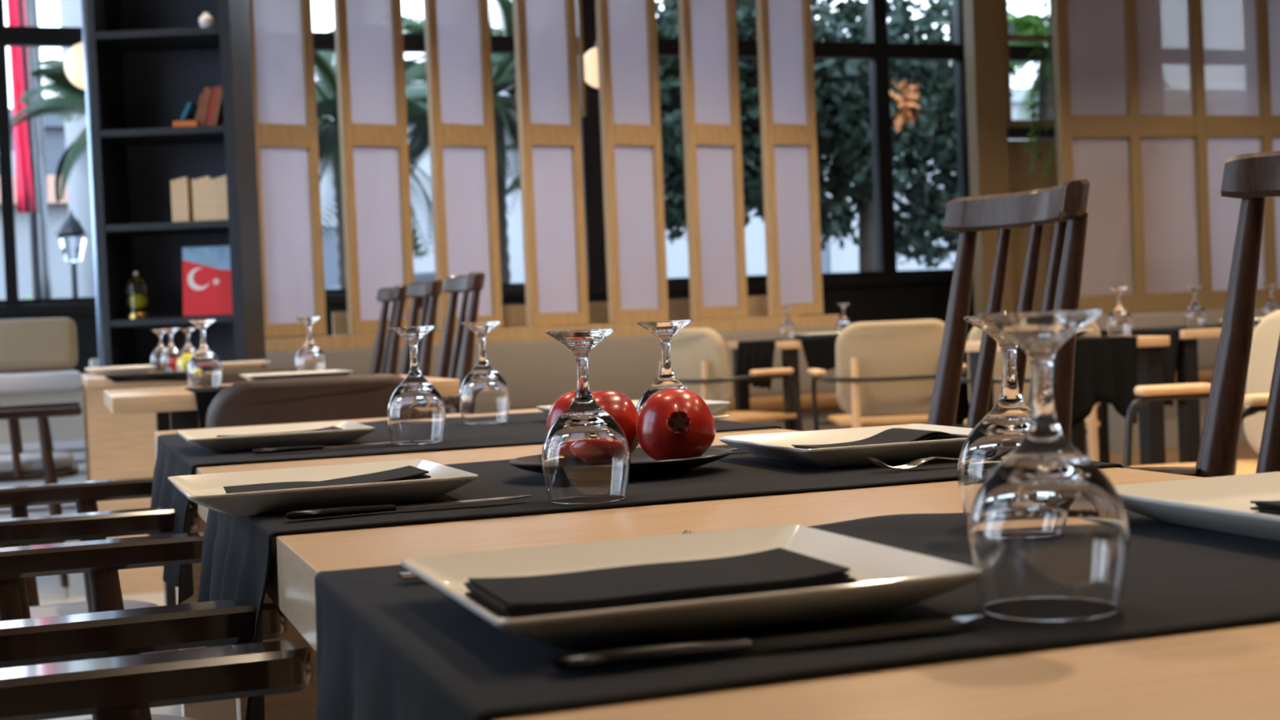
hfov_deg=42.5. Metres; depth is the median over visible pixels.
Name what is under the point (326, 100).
building
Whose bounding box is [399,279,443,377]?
armchair
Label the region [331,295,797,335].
trim
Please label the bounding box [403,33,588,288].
window
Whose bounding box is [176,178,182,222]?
book
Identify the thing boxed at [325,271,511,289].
car
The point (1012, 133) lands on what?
trim
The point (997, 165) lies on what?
wall
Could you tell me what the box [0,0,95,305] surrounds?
window
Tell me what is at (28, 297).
tree
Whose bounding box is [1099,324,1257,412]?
table runner
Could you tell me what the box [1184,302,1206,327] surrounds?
bowl
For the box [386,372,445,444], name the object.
bowl
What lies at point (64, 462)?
cushion
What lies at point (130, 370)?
plate
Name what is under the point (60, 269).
building
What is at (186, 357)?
lemon
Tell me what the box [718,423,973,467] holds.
plate
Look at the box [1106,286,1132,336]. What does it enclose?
wine glass
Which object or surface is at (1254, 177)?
armchair
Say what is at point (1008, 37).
window
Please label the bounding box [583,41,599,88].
pendant lamp
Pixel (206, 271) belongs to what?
magazine
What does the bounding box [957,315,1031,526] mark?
wine glass
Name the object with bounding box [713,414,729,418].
fork
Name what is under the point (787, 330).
bowl
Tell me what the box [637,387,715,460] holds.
pomegranate
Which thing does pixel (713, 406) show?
plate
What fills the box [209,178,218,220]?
book
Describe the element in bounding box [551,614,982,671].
table knife
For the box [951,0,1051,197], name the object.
window
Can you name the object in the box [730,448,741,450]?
table knife
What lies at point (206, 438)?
plate
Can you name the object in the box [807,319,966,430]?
upholstered chair
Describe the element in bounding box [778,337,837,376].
tablecloth
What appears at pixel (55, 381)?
seat cushion
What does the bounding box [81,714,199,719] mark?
chair
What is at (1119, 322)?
bowl
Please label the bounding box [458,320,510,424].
wine glass
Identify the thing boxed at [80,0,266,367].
bookcase
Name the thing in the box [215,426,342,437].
napkin
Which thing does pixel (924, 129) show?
tree
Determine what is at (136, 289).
glass cloche
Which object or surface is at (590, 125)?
window
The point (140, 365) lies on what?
plate
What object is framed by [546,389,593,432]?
pomegranate
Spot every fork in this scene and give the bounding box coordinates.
[396,529,694,581]
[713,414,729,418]
[866,456,959,470]
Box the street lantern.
[53,209,90,297]
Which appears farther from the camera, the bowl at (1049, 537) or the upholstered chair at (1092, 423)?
the upholstered chair at (1092, 423)
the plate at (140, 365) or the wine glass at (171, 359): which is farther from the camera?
the plate at (140, 365)
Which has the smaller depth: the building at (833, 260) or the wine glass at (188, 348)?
the wine glass at (188, 348)
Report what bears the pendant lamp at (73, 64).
hanging from the ceiling
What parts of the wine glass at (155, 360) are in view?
stem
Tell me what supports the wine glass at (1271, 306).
on the table runner at (1169, 353)
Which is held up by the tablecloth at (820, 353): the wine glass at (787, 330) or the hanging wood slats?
the wine glass at (787, 330)
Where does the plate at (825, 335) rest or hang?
on the table runner at (752, 354)
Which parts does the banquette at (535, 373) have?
seat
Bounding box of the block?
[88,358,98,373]
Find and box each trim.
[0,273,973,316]
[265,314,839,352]
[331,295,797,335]
[1007,128,1056,139]
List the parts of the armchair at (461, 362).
post, armrest, crest rail, post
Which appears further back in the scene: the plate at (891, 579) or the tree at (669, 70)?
the tree at (669, 70)
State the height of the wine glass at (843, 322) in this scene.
0.168 m
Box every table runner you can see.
[147,412,782,604]
[197,444,1123,719]
[314,509,1279,719]
[736,339,800,390]
[1071,336,1137,428]
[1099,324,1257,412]
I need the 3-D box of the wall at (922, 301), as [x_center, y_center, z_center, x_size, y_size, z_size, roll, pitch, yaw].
[-0.795,0.141,10.942,12.200,1.100,0.150,-3,1,-20]
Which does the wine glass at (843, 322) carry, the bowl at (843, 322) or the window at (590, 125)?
the bowl at (843, 322)
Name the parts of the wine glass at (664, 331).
stem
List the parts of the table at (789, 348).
leg, leg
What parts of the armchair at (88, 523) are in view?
armrest, leg, leg, armrest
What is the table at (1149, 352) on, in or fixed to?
on the floor
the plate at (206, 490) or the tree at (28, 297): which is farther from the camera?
the tree at (28, 297)
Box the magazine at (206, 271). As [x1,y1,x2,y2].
[182,245,232,316]
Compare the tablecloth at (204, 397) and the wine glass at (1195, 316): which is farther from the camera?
the wine glass at (1195, 316)
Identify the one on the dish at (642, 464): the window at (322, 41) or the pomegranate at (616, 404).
the pomegranate at (616, 404)
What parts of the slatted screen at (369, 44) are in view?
louvre panel, louvre panel, louvre panel, louvre panel, louvre panel, louvre panel, louvre panel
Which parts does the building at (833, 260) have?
cornice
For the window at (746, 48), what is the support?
in the wall at (922, 301)
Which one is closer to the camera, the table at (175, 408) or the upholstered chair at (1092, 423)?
the table at (175, 408)
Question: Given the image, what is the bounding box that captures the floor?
[35,441,1258,719]
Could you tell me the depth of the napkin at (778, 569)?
0.89 m
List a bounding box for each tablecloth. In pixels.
[103,367,260,382]
[184,385,230,428]
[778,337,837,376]
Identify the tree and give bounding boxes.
[9,58,89,203]
[26,292,57,299]
[402,0,521,283]
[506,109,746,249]
[655,0,834,244]
[660,0,1022,271]
[662,40,821,227]
[932,3,1056,140]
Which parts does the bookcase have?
shelf, shelf, shelf, shelf, panel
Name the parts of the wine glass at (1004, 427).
stem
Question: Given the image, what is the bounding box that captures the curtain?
[6,0,52,298]
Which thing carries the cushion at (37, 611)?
on the armchair at (88, 523)
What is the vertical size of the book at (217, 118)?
0.186 m
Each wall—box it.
[0,281,1218,426]
[962,0,1164,315]
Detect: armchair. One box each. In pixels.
[0,401,81,587]
[0,476,199,665]
[0,531,287,719]
[0,640,312,719]
[369,284,408,375]
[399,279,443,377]
[435,271,484,413]
[927,178,1089,442]
[1123,150,1279,477]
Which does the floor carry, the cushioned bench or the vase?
the cushioned bench
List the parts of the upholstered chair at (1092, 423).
seat rail, seat, backrest, leg, leg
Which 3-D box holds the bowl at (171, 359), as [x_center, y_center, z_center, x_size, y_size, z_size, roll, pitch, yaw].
[-1.813,-0.005,6.381,0.086,0.102,0.086,-3,1,-20]
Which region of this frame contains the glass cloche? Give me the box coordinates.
[126,271,150,319]
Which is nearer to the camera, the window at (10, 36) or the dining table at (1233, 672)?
the dining table at (1233, 672)
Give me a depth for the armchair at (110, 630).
1.43 m
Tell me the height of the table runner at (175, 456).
0.186 m
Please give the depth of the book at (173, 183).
7.56 m
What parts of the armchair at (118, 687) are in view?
leg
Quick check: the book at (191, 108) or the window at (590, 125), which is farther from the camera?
the window at (590, 125)
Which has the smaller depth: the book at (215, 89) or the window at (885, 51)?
the book at (215, 89)
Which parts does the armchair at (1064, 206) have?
post, crest rail, post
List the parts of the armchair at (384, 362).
post, crest rail, post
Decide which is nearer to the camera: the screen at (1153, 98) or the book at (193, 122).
the book at (193, 122)
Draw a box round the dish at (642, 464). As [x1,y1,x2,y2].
[508,447,732,477]
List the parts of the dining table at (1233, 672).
leg, leg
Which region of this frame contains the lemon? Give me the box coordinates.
[182,353,193,370]
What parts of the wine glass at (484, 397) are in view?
stem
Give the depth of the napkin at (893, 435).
1.77 m
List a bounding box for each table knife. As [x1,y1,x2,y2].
[252,440,413,453]
[285,494,531,519]
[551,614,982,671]
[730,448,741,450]
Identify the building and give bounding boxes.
[0,174,71,300]
[8,107,66,175]
[58,0,95,297]
[313,29,501,288]
[316,82,1038,289]
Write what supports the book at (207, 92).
on the bookcase
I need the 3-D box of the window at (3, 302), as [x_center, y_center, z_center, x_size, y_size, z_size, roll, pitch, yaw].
[-4.511,-1.457,9.603,1.460,2.335,0.100,-3,1,-20]
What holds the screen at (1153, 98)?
on the wall
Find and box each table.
[81,367,256,595]
[103,374,459,605]
[154,408,1279,719]
[727,340,955,431]
[964,335,1169,465]
[1098,325,1257,463]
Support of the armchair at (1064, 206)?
on the floor
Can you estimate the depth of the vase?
7.50 m
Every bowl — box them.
[150,346,166,371]
[160,345,183,372]
[186,346,222,387]
[294,341,326,371]
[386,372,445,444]
[458,361,510,424]
[542,396,630,504]
[635,373,688,447]
[777,318,795,339]
[835,315,851,332]
[957,398,1031,526]
[968,429,1129,621]
[1106,306,1132,336]
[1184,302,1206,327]
[1261,298,1279,317]
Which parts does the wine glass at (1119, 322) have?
stem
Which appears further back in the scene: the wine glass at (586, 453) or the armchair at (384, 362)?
the armchair at (384, 362)
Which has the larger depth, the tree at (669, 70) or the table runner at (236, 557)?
the tree at (669, 70)
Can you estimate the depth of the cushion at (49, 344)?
8.37 m
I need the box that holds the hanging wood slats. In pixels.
[577,0,586,116]
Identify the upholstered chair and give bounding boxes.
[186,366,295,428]
[205,373,404,428]
[655,328,802,431]
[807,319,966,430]
[955,320,1101,462]
[1123,310,1279,475]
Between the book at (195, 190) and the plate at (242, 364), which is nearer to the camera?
the plate at (242, 364)
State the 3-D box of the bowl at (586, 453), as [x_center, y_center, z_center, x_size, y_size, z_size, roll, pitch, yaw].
[-0.049,0.080,1.488,0.080,0.093,0.080,-3,1,-20]
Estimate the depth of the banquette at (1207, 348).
10.33 m
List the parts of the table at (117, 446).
leg, leg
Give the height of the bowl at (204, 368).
0.102 m
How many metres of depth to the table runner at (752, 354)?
8.01 m
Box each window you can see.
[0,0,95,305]
[0,299,6,305]
[312,31,346,294]
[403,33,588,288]
[575,0,688,285]
[737,40,882,279]
[866,0,959,275]
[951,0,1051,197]
[1002,0,1056,128]
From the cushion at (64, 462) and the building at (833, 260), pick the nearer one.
the cushion at (64, 462)
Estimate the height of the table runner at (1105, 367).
0.296 m
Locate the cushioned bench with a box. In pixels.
[0,369,86,519]
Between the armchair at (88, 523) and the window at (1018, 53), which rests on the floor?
the armchair at (88, 523)
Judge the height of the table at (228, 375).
0.819 m
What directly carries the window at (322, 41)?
in the wall at (922, 301)
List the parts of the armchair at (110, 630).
armrest, leg, leg, armrest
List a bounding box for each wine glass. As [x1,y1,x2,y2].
[150,328,166,371]
[160,328,183,372]
[178,328,196,354]
[186,319,222,387]
[294,316,326,371]
[386,325,445,444]
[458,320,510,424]
[542,328,630,504]
[635,320,692,447]
[777,304,795,339]
[835,302,851,332]
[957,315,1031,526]
[968,309,1129,621]
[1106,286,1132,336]
[1184,285,1206,327]
[1261,283,1279,317]
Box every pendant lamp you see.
[63,35,84,89]
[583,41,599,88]
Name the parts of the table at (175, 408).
leg, leg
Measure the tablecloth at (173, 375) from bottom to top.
0.030 m
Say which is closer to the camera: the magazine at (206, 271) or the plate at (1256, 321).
the plate at (1256, 321)
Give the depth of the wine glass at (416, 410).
2.32 m
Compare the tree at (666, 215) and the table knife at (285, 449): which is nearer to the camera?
the table knife at (285, 449)
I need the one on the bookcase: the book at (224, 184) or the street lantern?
the book at (224, 184)
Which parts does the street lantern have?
lantern glass, post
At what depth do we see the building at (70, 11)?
14.04 m
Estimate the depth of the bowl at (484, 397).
2.73 m
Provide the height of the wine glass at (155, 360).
0.168 m
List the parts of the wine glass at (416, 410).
stem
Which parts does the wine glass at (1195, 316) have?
stem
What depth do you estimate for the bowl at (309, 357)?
4.47 m
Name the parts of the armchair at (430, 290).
post, crest rail, post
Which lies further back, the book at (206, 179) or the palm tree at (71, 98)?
the palm tree at (71, 98)
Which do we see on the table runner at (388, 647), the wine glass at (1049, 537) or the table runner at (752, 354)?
the wine glass at (1049, 537)
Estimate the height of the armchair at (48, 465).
1.110 m
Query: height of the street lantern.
2.030 m
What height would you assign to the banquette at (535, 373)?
0.830 m
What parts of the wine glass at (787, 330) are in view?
stem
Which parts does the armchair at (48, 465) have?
seat, armrest, armrest, leg, leg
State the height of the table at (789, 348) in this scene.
0.790 m
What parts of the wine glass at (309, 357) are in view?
stem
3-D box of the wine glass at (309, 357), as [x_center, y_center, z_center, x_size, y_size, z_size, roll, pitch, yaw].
[-0.902,-0.033,4.497,0.086,0.168,0.086,-2,2,28]
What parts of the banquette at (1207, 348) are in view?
backrest, seat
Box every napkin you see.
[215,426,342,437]
[223,465,431,493]
[464,547,861,618]
[791,427,968,448]
[1250,500,1279,515]
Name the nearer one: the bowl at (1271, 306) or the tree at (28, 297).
the bowl at (1271, 306)
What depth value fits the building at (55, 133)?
22.57 m
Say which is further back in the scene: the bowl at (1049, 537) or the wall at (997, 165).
the wall at (997, 165)
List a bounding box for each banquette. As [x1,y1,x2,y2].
[265,327,874,431]
[1084,307,1262,451]
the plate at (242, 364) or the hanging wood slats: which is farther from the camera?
the hanging wood slats
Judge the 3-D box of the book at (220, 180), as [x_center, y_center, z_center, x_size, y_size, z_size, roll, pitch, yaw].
[-1.923,-0.742,7.632,0.025,0.199,0.150,-2,1,0]
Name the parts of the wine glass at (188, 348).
stem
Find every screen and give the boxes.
[248,0,823,337]
[1051,0,1279,315]
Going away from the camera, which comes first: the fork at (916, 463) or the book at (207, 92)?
the fork at (916, 463)
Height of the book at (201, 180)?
0.199 m
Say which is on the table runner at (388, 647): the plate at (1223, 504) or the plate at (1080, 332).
the plate at (1223, 504)
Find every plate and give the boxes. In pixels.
[84,364,151,368]
[84,365,157,375]
[167,458,478,515]
[176,420,375,453]
[221,360,271,368]
[239,369,352,380]
[400,524,983,648]
[536,400,730,413]
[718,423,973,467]
[795,332,839,337]
[1075,329,1093,336]
[1113,471,1279,541]
[1218,317,1264,324]
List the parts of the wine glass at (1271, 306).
stem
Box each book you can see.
[170,180,177,222]
[173,120,197,127]
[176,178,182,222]
[181,102,197,120]
[181,177,193,221]
[191,179,199,221]
[195,93,204,125]
[198,87,213,125]
[198,177,206,220]
[204,176,216,220]
[205,86,217,125]
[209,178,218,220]
[210,84,223,125]
[217,177,224,220]
[222,175,228,219]
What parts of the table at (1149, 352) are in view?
leg, leg, leg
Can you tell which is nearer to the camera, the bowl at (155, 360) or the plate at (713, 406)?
the plate at (713, 406)
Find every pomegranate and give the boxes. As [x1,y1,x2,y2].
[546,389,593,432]
[591,390,639,454]
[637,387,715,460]
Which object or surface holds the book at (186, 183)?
on the bookcase
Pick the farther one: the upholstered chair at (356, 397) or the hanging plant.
the hanging plant
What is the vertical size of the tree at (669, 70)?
3.959 m
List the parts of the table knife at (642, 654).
handle, blade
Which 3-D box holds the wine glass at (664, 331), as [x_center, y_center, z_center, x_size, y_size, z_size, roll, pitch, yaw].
[0.032,0.033,1.933,0.082,0.159,0.082,-2,1,13]
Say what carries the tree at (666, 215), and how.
on the floor
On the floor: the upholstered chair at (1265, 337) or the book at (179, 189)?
the upholstered chair at (1265, 337)
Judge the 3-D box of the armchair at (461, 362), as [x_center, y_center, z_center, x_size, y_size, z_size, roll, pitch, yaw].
[-0.847,0.260,5.803,0.647,1.110,0.610,-3,1,-20]
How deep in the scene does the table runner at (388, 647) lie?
0.85 m
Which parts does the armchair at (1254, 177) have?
armrest, post, crest rail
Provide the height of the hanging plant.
1.809 m
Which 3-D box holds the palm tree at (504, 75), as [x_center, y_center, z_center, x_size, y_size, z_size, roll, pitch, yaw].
[-1.325,-1.252,14.523,2.167,3.876,2.412,-3,1,-23]
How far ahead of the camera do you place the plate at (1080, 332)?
5.76 m
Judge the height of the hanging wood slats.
1.400 m
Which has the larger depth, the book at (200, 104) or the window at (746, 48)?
the window at (746, 48)
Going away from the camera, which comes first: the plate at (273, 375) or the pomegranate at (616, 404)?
the pomegranate at (616, 404)
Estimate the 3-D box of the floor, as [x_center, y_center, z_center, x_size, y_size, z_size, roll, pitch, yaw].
[1.396,0.799,4.562,12.400,0.100,13.650,-3,1,-20]
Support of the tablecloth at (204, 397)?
on the table at (175, 408)
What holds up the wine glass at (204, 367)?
on the tablecloth at (204, 397)
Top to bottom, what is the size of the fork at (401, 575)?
0.013 m
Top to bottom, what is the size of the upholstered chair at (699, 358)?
0.871 m
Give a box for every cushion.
[0,317,78,373]
[0,369,82,393]
[0,451,75,473]
[29,599,173,664]
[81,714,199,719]
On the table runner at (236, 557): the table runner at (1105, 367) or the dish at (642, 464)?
the dish at (642, 464)
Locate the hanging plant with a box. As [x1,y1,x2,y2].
[1022,0,1057,181]
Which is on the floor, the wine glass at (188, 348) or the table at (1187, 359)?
the table at (1187, 359)
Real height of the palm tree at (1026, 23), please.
4.181 m
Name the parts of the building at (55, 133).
cornice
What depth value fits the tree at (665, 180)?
15.56 m
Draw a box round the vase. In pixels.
[199,12,214,27]
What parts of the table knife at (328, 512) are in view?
handle, blade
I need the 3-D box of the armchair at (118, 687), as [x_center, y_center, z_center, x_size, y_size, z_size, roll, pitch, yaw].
[-0.457,0.359,0.886,0.647,1.110,0.610,-3,1,-20]
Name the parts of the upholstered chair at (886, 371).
leg, armrest, leg, seat rail, seat, backrest, armrest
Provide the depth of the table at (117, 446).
5.99 m
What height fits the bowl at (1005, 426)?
0.092 m
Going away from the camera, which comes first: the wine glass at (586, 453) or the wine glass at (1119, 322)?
the wine glass at (586, 453)
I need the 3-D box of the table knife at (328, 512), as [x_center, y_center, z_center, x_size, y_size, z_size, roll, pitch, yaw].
[-0.200,0.128,1.455,0.223,0.008,0.018,-3,1,-22]
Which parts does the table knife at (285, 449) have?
handle, blade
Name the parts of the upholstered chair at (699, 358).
backrest, leg, seat, armrest, seat rail, leg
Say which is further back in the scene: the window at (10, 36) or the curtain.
the curtain
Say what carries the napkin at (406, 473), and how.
on the plate at (206, 490)
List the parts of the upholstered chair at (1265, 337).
leg, armrest, seat, leg, armrest, backrest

